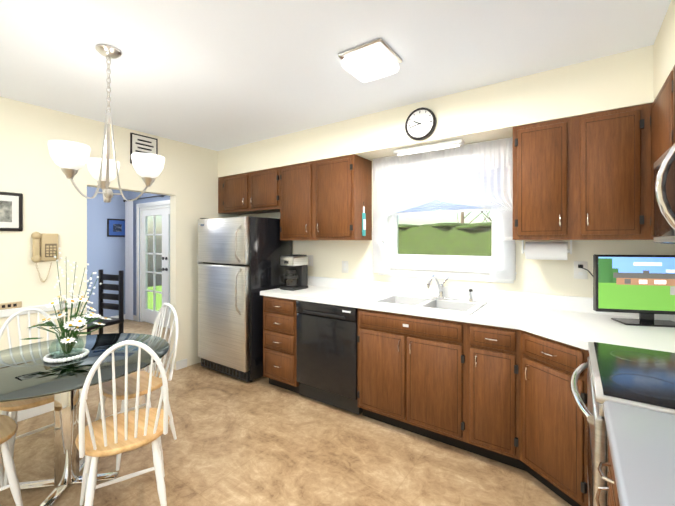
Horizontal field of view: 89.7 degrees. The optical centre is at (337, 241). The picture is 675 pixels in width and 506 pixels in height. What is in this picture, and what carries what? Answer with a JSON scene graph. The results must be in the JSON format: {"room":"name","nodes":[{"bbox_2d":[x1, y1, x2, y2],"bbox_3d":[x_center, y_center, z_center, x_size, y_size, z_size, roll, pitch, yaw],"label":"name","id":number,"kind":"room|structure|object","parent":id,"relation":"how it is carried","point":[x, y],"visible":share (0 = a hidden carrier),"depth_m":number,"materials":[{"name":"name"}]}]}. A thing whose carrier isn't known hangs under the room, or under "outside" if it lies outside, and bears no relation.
{"room":"kitchen","nodes":[
{"label":"kitchen","id":0,"kind":"room"},
{"bbox_2d":[87,187,128,317],"bbox_3d":[-4.896,0.158,5.010,0.120,2.580,3.320,0,0,35],"label":"wall","id":1,"kind":"structure","parent":0,"point":[105,253],"depth_m":6.00,"materials":[{"name":"blue paint"}]},
{"bbox_2d":[107,219,124,236],"bbox_3d":[-4.004,-0.243,6.167,0.020,0.320,0.320,0,0,35],"label":"framed picture","id":2,"kind":"object","parent":1,"relation":"attached to","point":[115,227],"visible":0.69,"depth_m":6.14,"materials":[{"name":"black"}]},
{"bbox_2d":[0,96,238,414],"bbox_3d":[-2.794,0.160,2.521,0.124,2.580,5.000,0,0,35],"label":"wall","id":3,"kind":"structure","parent":0,"point":[55,200],"depth_m":3.02,"materials":[{"name":"beige paint"}]},
{"bbox_2d":[0,192,22,230],"bbox_3d":[-2.623,-0.233,2.636,0.022,0.305,0.265,0,0,35],"label":"picture frame","id":4,"kind":"object","parent":3,"relation":"attached to","point":[11,211],"visible":1,"depth_m":2.68,"materials":[{"name":"black"}]},
{"bbox_2d":[0,303,77,317],"bbox_3d":[-3.239,0.566,1.753,0.023,0.060,3.170,0,0,35],"label":"trim","id":5,"kind":"structure","parent":3,"relation":"attached to","point":[9,312],"depth_m":2.78,"materials":[{"name":"white"}]},
{"bbox_2d":[0,301,21,309],"bbox_3d":[-2.633,0.509,2.629,0.016,0.049,0.280,0,0,35],"label":"sign","id":6,"kind":"object","parent":5,"relation":"on","point":[9,305],"visible":1,"depth_m":2.69,"materials":[{"name":"beige wood"}]},
{"bbox_2d":[31,232,58,282],"bbox_3d":[-2.450,0.134,2.848,0.066,0.426,0.181,0,0,35],"label":"phone","id":7,"kind":"object","parent":3,"relation":"attached to","point":[45,246],"visible":0.98,"depth_m":2.84,"materials":[{"name":"beige plastic"}]},
{"bbox_2d":[8,390,86,421],"bbox_3d":[-3.222,1.403,1.785,0.017,0.095,3.240,0,0,35],"label":"baseboard","id":8,"kind":"structure","parent":3,"relation":"attached to","point":[40,410],"depth_m":2.81,"materials":[{"name":"white wood"}]},
{"bbox_2d":[130,133,157,162],"bbox_3d":[-2.007,-0.941,3.526,0.016,0.310,0.270,0,0,35],"label":"sign","id":9,"kind":"object","parent":3,"relation":"attached to","point":[142,144],"visible":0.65,"depth_m":3.50,"materials":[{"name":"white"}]},
{"bbox_2d":[0,319,570,505],"bbox_3d":[-2.251,1.480,2.144,7.740,0.060,5.240,0,0,35],"label":"floor","id":10,"kind":"structure","parent":0,"point":[261,441],"depth_m":2.25,"materials":[{"name":"tile"}]},
{"bbox_2d":[0,415,22,505],"bbox_3d":[-1.939,0.964,1.716,0.430,0.979,0.456,0,0,35],"label":"chair","id":11,"kind":"object","parent":10,"relation":"on","point":[8,427],"visible":1,"depth_m":1.76,"materials":[{"name":"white wood"}]},
{"bbox_2d":[0,308,59,485],"bbox_3d":[-2.020,0.963,2.287,0.456,0.979,0.430,0,0,35],"label":"chair","id":12,"kind":"object","parent":10,"relation":"on","point":[13,407],"visible":0.42,"depth_m":2.18,"materials":[{"name":"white wood"}]},
{"bbox_2d":[0,333,168,505],"bbox_3d":[-1.621,1.075,2.033,1.100,0.752,1.100,0,0,35],"label":"dining table","id":13,"kind":"object","parent":10,"relation":"on","point":[27,371],"visible":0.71,"depth_m":1.99,"materials":[{"name":"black glass"}]},
{"bbox_2d":[22,247,111,362],"bbox_3d":[-1.591,0.368,2.027,0.421,0.658,0.421,0,0,35],"label":"vase","id":14,"kind":"object","parent":13,"relation":"on","point":[75,326],"visible":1,"depth_m":2.03,"materials":[{"name":"clear glass"}]},
{"bbox_2d":[87,269,123,334],"bbox_3d":[-2.904,0.904,4.055,0.430,1.090,0.440,0,0,23],"label":"ladder-back chair","id":15,"kind":"object","parent":10,"relation":"on","point":[119,297],"visible":0.5,"depth_m":4.18,"materials":[{"name":"black"}]},
{"bbox_2d":[75,340,169,505],"bbox_3d":[-1.123,0.963,1.798,0.430,0.979,0.456,0,0,-33],"label":"chair","id":16,"kind":"object","parent":10,"relation":"on","point":[115,433],"visible":1,"depth_m":1.70,"materials":[{"name":"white wood"}]},
{"bbox_2d":[95,303,178,470],"bbox_3d":[-1.433,0.963,2.442,0.430,0.979,0.456,0,0,35],"label":"chair","id":17,"kind":"object","parent":10,"relation":"on","point":[156,383],"visible":0.67,"depth_m":2.46,"materials":[{"name":"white wood"}]},
{"bbox_2d":[198,216,291,381],"bbox_3d":[-1.077,0.593,3.867,0.815,1.712,0.759,0,0,35],"label":"refrigerator","id":18,"kind":"object","parent":10,"relation":"on","point":[240,267],"visible":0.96,"depth_m":3.56,"materials":[{"name":"silver metal"}]},
{"bbox_2d":[260,293,293,391],"bbox_3d":[-0.393,0.995,3.511,0.445,0.910,0.624,0,0,35],"label":"base cabinet","id":19,"kind":"object","parent":10,"relation":"on","point":[278,312],"depth_m":3.26,"materials":[{"name":"brown wood"}]},
{"bbox_2d":[294,297,393,416],"bbox_3d":[0.070,0.996,3.190,0.674,0.908,0.621,0,0,35],"label":"base cabinet","id":20,"kind":"object","parent":10,"relation":"on","point":[343,362],"depth_m":2.84,"materials":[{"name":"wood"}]},
{"bbox_2d":[296,300,361,414],"bbox_3d":[0.048,0.986,3.177,0.652,0.887,0.616,0,0,35],"label":"dishwasher","id":21,"kind":"object","parent":20,"relation":"in","point":[327,333],"depth_m":2.92,"materials":[{"name":"black"}]},
{"bbox_2d":[458,321,513,464],"bbox_3d":[1.156,0.996,2.431,0.338,0.910,0.625,0,0,35],"label":"base cabinet","id":22,"kind":"object","parent":10,"relation":"on","point":[484,373],"depth_m":2.20,"materials":[{"name":"brown wood"}]},
{"bbox_2d":[510,333,601,505],"bbox_3d":[1.615,0.996,1.967,0.946,0.910,0.861,0,0,35],"label":"base cabinet","id":23,"kind":"object","parent":10,"relation":"on","point":[548,431],"depth_m":1.89,"materials":[{"name":"brown wood"}]},
{"bbox_2d":[260,285,674,352],"bbox_3d":[0.668,0.518,2.618,3.246,0.040,0.876,0,0,35],"label":"countertop","id":24,"kind":"structure","parent":23,"relation":"on","point":[566,328],"depth_m":2.16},
{"bbox_2d":[279,254,307,290],"bbox_3d":[-0.467,0.320,3.557,0.221,0.355,0.240,0,0,35],"label":"coffee maker","id":25,"kind":"object","parent":24,"relation":"on","point":[296,278],"visible":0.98,"depth_m":3.49,"materials":[{"name":"black"}]},
{"bbox_2d":[366,293,485,340],"bbox_3d":[0.720,0.582,2.733,0.800,0.191,0.515,0,0,35],"label":"sink","id":26,"kind":"object","parent":24,"relation":"in","point":[428,326],"depth_m":2.60,"materials":[{"name":"white ceramic"}]},
{"bbox_2d":[426,275,453,300],"bbox_3d":[0.832,0.380,2.806,0.200,0.213,0.306,0,0,35],"label":"faucet","id":27,"kind":"object","parent":24,"relation":"on","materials":[{"name":"silver metal"}]},
{"bbox_2d":[466,289,473,300],"bbox_3d":[1.077,0.433,2.737,0.034,0.106,0.044,0,0,35],"label":"sprayer","id":28,"kind":"object","parent":24,"relation":"on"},
{"bbox_2d":[593,254,674,327],"bbox_3d":[1.883,0.291,2.054,0.560,0.415,0.160,0,0,13],"label":"flat-screen tv","id":29,"kind":"object","parent":24,"relation":"on","point":[643,286],"visible":0.98,"depth_m":2.06,"materials":[{"name":"black"}]},
{"bbox_2d":[602,421,609,505],"bbox_3d":[0.983,0.997,0.748,0.590,0.910,0.367,0,0,35],"label":"base cabinet","id":30,"kind":"object","parent":10,"relation":"on","point":[603,463],"depth_m":0.99,"materials":[{"name":"brown wood"}]},
{"bbox_2d":[610,469,617,505],"bbox_3d":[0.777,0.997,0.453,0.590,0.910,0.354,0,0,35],"label":"base cabinet","id":31,"kind":"object","parent":10,"relation":"on","point":[613,496],"depth_m":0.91,"materials":[{"name":"brown wood"}]},
{"bbox_2d":[603,401,674,505],"bbox_3d":[0.768,0.519,0.447,0.599,0.043,1.109,0,0,35],"label":"countertop","id":32,"kind":"structure","parent":31,"relation":"on","point":[641,441],"depth_m":0.80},
{"bbox_2d":[569,341,674,505],"bbox_3d":[1.251,0.874,1.233,0.674,1.155,0.720,0,0,35],"label":"range","id":33,"kind":"object","parent":10,"relation":"on","point":[637,377],"visible":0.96,"depth_m":1.21,"materials":[{"name":"black"}]},
{"bbox_2d":[0,0,670,150],"bbox_3d":[-2.251,-1.160,2.142,7.740,0.060,5.240,0,0,35],"label":"ceiling","id":34,"kind":"structure","parent":0,"point":[217,75],"depth_m":2.03,"materials":[{"name":"white paint"}]},
{"bbox_2d":[48,44,164,202],"bbox_3d":[-1.389,-0.677,1.997,0.535,0.902,0.538,0,0,35],"label":"chandelier","id":35,"kind":"object","parent":34,"relation":"hanging from","point":[70,158],"visible":1,"depth_m":1.98,"materials":[{"name":"white glass"}]},
{"bbox_2d":[338,38,401,82],"bbox_3d":[0.203,-1.085,2.077,0.296,0.088,0.296,0,0,35],"label":"flush ceiling light","id":36,"kind":"object","parent":34,"relation":"attached to","point":[373,60],"visible":0.98,"depth_m":2.01,"materials":[{"name":"white glass"}]},
{"bbox_2d":[129,161,674,321],"bbox_3d":[-0.787,0.159,4.243,7.740,2.580,0.120,0,0,35],"label":"wall","id":37,"kind":"structure","parent":0,"point":[550,277],"depth_m":2.71,"materials":[{"name":"beige paint"}]},
{"bbox_2d":[123,195,165,320],"bbox_3d":[-2.949,0.326,5.610,2.374,2.182,0.104,0,0,35],"label":"door frame","id":38,"kind":"structure","parent":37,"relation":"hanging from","point":[128,260],"depth_m":6.12,"materials":[{"name":"white wood"}]},
{"bbox_2d":[136,200,169,327],"bbox_3d":[-2.867,0.387,5.675,1.790,2.120,0.128,0,0,35],"label":"door","id":39,"kind":"structure","parent":37,"relation":"in","point":[156,208],"depth_m":5.90,"materials":[{"name":"white wood"}]},
{"bbox_2d":[218,172,257,214],"bbox_3d":[-1.168,-0.575,4.220,0.593,0.447,0.345,0,0,35],"label":"upper cabinet","id":40,"kind":"object","parent":37,"relation":"attached to","point":[233,190],"depth_m":4.06,"materials":[{"name":"brown wood"}]},
{"bbox_2d":[250,167,277,212],"bbox_3d":[-0.728,-0.575,3.913,0.481,0.447,0.345,0,0,35],"label":"upper cabinet","id":41,"kind":"object","parent":37,"relation":"attached to","point":[263,183],"depth_m":3.77,"materials":[{"name":"brown wood"}]},
{"bbox_2d":[278,161,313,239],"bbox_3d":[-0.335,-0.404,3.639,0.468,0.788,0.345,0,0,35],"label":"upper cabinet","id":42,"kind":"object","parent":37,"relation":"attached to","point":[295,182],"depth_m":3.49,"materials":[{"name":"brown wood"}]},
{"bbox_2d":[308,255,312,265],"label":"outlet plates","id":43,"kind":"object","parent":37,"relation":"attached to","point":[310,257],"depth_m":3.82,"materials":[{"name":"white plastic"}]},
{"bbox_2d":[314,154,371,239],"bbox_3d":[0.050,-0.404,3.371,0.470,0.788,0.345,0,0,35],"label":"upper cabinet","id":44,"kind":"object","parent":37,"relation":"attached to","point":[342,184],"depth_m":3.22,"materials":[{"name":"brown wood"}]},
{"bbox_2d":[362,202,365,235],"bbox_3d":[0.253,-0.216,3.237,0.014,0.332,0.060,0,0,35],"label":"hanging ornament","id":45,"kind":"object","parent":44,"relation":"hanging from","point":[363,223],"visible":1,"depth_m":3.23,"materials":[{"name":"teal"}]},
{"bbox_2d":[342,261,347,272],"label":"outlet plates","id":46,"kind":"object","parent":37,"relation":"attached to","point":[344,263],"depth_m":3.56,"materials":[{"name":"white plastic"}]},
{"bbox_2d":[389,199,493,215],"bbox_3d":[0.903,-0.468,3.013,1.000,0.435,0.027,0,0,35],"label":"window shade","id":47,"kind":"object","parent":37,"relation":"attached to","point":[434,206],"visible":0.02,"depth_m":3.01,"materials":[{"name":"white fabric"}]},
{"bbox_2d":[378,211,516,282],"bbox_3d":[0.911,-0.223,3.024,1.230,1.105,0.129,0,0,35],"label":"kitchen window","id":48,"kind":"structure","parent":37,"relation":"in","point":[441,265],"depth_m":3.02,"materials":[{"name":"white"}]},
{"bbox_2d":[308,277,674,320],"bbox_3d":[0.904,0.446,2.975,3.226,0.104,0.020,0,0,35],"label":"backsplash","id":49,"kind":"structure","parent":37,"relation":"attached to","point":[540,301],"depth_m":2.71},
{"bbox_2d":[513,116,577,239],"bbox_3d":[1.453,-0.403,2.393,0.350,0.788,0.345,0,0,35],"label":"upper cabinet","id":50,"kind":"object","parent":37,"relation":"attached to","point":[545,154],"depth_m":2.24,"materials":[{"name":"brown wood"}]},
{"bbox_2d":[522,240,571,259],"bbox_3d":[1.469,0.060,2.391,0.300,0.138,0.122,0,0,35],"label":"paper towel holder","id":51,"kind":"object","parent":50,"relation":"attached to","point":[548,250],"visible":1,"depth_m":2.35,"materials":[{"name":"white paper"}]},
{"bbox_2d":[574,261,592,278],"label":"outlet plates","id":52,"kind":"object","parent":37,"relation":"attached to","point":[581,270],"depth_m":2.41,"materials":[{"name":"white plastic"}]},
{"bbox_2d":[578,104,645,239],"bbox_3d":[1.728,-0.403,2.202,0.320,0.788,0.345,0,0,35],"label":"upper cabinet","id":53,"kind":"object","parent":37,"relation":"attached to","point":[611,143],"depth_m":2.04,"materials":[{"name":"brown wood"}]},
{"bbox_2d":[218,45,652,177],"bbox_3d":[0.375,-0.965,3.155,4.348,0.329,0.334,0,0,35],"label":"soffit","id":54,"kind":"structure","parent":0,"point":[499,110],"depth_m":2.50,"materials":[{"name":"beige paint"}]},
{"bbox_2d":[405,107,436,139],"bbox_3d":[0.665,-0.940,2.723,0.254,0.254,0.040,0,0,35],"label":"wall clock","id":55,"kind":"object","parent":54,"relation":"attached to","point":[420,123],"visible":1,"depth_m":2.71,"materials":[{"name":"black"}]},
{"bbox_2d":[393,138,463,155],"bbox_3d":[0.745,-0.771,2.821,0.580,0.052,0.080,0,0,35],"label":"light fixture","id":56,"kind":"object","parent":54,"relation":"attached to","point":[432,146],"visible":1,"depth_m":2.78,"materials":[{"name":"white plastic"}]},
{"bbox_2d":[372,137,515,280],"bbox_3d":[0.852,-0.244,2.939,1.250,1.108,0.065,0,0,35],"label":"sheer curtain","id":57,"kind":"object","parent":54,"relation":"hanging from","point":[479,174],"visible":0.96,"depth_m":2.84,"materials":[{"name":"white fabric"}]},
{"bbox_2d":[646,81,665,239],"bbox_3d":[1.781,-0.403,1.651,0.315,0.788,0.524,0,0,35],"label":"upper cabinet","id":58,"kind":"object","parent":0,"relation":"attached to","point":[655,111],"depth_m":1.88,"materials":[{"name":"brown wood"}]},
{"bbox_2d":[650,129,674,243],"bbox_3d":[1.441,-0.175,1.219,0.374,0.373,0.561,0,0,35],"label":"upper cabinet","id":59,"kind":"object","parent":0,"relation":"attached to","point":[662,166],"depth_m":1.31,"materials":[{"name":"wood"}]},
{"bbox_2d":[654,143,674,243],"bbox_3d":[1.354,-0.175,1.166,0.456,0.372,0.749,0,0,35],"label":"microwave","id":60,"kind":"object","parent":59,"relation":"in","point":[664,167],"depth_m":1.24,"materials":[{"name":"silver metal"}]},
{"bbox_2d":[653,0,674,101],"bbox_3d":[0.605,-0.962,-0.052,0.304,0.329,4.663,0,0,35],"label":"soffit","id":61,"kind":"structure","parent":0,"point":[663,54],"depth_m":1.71,"materials":[{"name":"beige paint"}]},
{"bbox_2d":[666,65,674,136],"bbox_3d":[1.522,-0.581,1.280,0.315,0.431,0.380,0,0,35],"label":"upper cabinet","id":62,"kind":"object","parent":0,"relation":"attached to","point":[670,81],"depth_m":1.55,"materials":[{"name":"brown wood"}]},
{"label":"outside","id":63,"kind":"structure","parent":0,"visible":0},
{"bbox_2d":[148,285,161,310],"bbox_3d":[2.605,1.773,10.425,19.000,0.060,13.860,0,0,35],"label":"ground","id":64,"kind":"structure","parent":63,"point":[159,299],"depth_m":10.34,"materials":[{"name":"green plant"}]},
{"bbox_2d":[398,222,491,255],"bbox_3d":[3.068,0.699,5.684,6.841,2.087,1.063,0,0,35],"label":"hedge","id":65,"kind":"object","parent":64,"relation":"on","point":[457,238],"depth_m":6.04,"materials":[{"name":"green plant"}]},
{"bbox_2d":[457,211,491,222],"bbox_3d":[5.306,-1.657,8.663,6.607,6.796,3.888,0,0,35],"label":"tree","id":66,"kind":"object","parent":64,"relation":"on","point":[462,216],"depth_m":9.16,"materials":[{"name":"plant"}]}
]}

